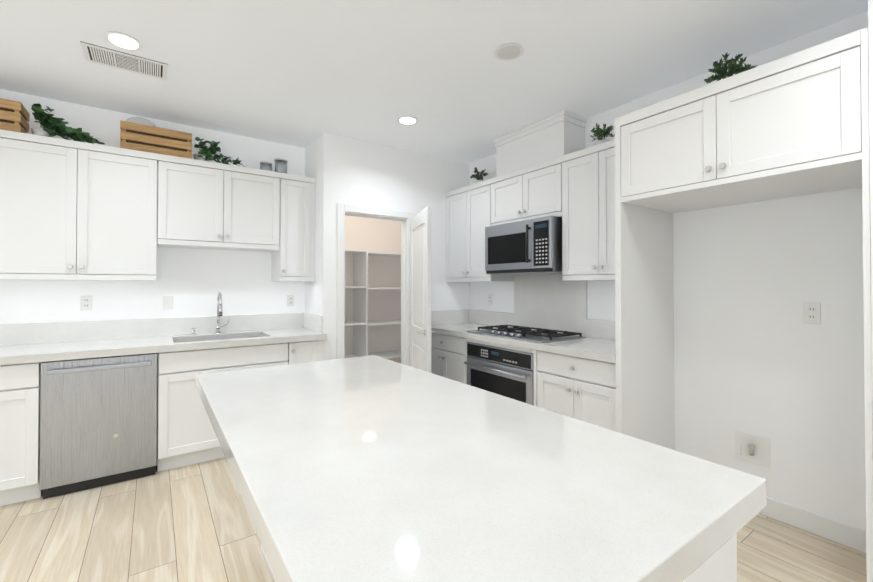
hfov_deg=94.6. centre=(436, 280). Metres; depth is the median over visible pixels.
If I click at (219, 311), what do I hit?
faucet
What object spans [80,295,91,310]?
electrical outlet
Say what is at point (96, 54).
ceiling vent
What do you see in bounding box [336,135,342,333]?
wall
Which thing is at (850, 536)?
baseboard
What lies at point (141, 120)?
plate
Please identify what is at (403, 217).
door frame
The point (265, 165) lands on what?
canister
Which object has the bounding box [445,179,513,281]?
upper cabinet
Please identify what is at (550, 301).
countertop
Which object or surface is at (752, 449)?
outlet box
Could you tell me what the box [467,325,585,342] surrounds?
cooktop
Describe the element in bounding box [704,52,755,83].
plant
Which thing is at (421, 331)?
pantry door
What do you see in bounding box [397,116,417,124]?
recessed light
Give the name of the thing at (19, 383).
base cabinet
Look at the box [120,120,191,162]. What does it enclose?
crate
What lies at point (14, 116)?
crate
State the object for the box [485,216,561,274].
microwave
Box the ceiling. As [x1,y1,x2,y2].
[0,0,867,163]
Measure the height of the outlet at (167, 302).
0.114 m
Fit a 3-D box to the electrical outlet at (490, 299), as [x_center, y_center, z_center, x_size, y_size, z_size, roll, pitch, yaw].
[0.568,0.196,4.269,0.008,0.114,0.070,0,-1,-35]
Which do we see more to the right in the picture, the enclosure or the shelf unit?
the enclosure
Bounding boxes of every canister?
[260,161,271,170]
[274,158,287,172]
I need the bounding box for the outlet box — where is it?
[735,431,769,468]
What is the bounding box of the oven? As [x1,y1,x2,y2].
[464,342,532,404]
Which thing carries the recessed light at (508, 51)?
in the ceiling
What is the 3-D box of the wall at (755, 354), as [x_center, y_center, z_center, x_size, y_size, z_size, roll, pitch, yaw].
[1.991,0.004,2.355,0.120,2.713,8.440,0,-1,-35]
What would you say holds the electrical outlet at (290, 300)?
attached to the wall at (193, 282)
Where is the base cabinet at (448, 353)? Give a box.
[431,333,518,383]
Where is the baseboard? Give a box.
[759,496,865,552]
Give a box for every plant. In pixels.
[31,103,104,144]
[193,137,243,166]
[469,167,487,183]
[591,123,614,144]
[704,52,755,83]
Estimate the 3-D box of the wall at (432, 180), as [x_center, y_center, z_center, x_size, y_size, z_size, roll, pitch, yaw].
[-0.280,0.023,4.182,1.500,2.713,0.120,0,-1,-35]
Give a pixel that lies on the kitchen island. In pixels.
(719, 565)
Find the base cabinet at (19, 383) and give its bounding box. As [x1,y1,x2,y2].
[0,362,42,505]
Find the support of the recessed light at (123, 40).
in the ceiling
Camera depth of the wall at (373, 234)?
5.42 m
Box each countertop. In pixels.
[0,313,326,364]
[196,355,766,581]
[431,274,615,362]
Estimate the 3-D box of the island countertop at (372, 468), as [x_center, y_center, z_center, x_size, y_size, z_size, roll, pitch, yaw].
[-0.209,0.466,1.391,0.930,0.060,1.906,0,-1,-35]
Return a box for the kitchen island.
[261,533,736,581]
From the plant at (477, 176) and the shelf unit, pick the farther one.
the shelf unit
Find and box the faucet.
[215,292,229,333]
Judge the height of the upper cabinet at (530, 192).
0.464 m
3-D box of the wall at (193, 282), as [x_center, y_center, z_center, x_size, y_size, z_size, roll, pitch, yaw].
[-3.318,0.008,2.711,4.795,2.713,0.120,0,-1,-35]
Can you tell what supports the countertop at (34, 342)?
on the base cabinet at (276, 354)
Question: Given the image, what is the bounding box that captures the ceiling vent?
[80,41,167,79]
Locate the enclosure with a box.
[493,110,586,176]
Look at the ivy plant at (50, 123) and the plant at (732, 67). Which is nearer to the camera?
the plant at (732, 67)
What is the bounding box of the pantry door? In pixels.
[410,207,434,372]
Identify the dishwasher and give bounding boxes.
[39,353,157,498]
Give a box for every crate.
[0,98,29,133]
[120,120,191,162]
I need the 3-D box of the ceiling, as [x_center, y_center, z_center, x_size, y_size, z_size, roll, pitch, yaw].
[-0.662,-1.412,0.509,6.600,0.080,8.440,0,-1,-35]
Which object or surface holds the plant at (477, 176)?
on the upper cabinet at (467, 207)
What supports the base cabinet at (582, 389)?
on the floor
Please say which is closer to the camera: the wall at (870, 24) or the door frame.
the wall at (870, 24)
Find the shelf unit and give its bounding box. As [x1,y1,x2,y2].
[345,249,400,358]
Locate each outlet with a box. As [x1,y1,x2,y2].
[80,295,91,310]
[163,296,173,308]
[287,295,293,305]
[488,294,492,304]
[803,302,820,323]
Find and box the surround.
[614,27,872,581]
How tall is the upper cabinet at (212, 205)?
0.689 m
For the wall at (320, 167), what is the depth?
3.65 m
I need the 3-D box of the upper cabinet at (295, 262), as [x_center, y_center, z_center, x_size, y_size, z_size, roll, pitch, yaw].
[-1.382,-0.480,3.797,0.377,0.967,0.327,0,-1,-35]
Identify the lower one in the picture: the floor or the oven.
the floor
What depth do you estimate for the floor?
2.10 m
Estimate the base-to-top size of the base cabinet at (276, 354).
0.864 m
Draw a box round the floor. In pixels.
[0,457,866,581]
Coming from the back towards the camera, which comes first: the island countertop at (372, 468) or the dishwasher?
the dishwasher
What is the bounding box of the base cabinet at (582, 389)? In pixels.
[531,349,615,430]
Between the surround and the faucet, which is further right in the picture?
the surround
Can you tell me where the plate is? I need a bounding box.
[126,117,155,126]
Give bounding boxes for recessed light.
[103,31,142,50]
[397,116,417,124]
[494,43,523,60]
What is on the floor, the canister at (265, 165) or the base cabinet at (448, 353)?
the base cabinet at (448, 353)
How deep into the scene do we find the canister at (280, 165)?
3.72 m
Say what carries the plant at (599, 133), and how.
on the upper cabinet at (575, 191)
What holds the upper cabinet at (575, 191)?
attached to the wall at (755, 354)
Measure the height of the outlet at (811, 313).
0.114 m
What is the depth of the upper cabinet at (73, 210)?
2.82 m
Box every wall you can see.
[0,89,304,390]
[305,132,336,359]
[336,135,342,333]
[343,136,468,310]
[345,215,400,362]
[469,11,867,530]
[868,0,872,400]
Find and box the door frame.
[336,203,413,365]
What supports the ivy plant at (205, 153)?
on the upper cabinet at (212, 205)
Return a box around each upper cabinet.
[0,129,167,280]
[168,155,283,252]
[271,173,315,281]
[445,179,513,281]
[489,158,560,225]
[557,139,614,280]

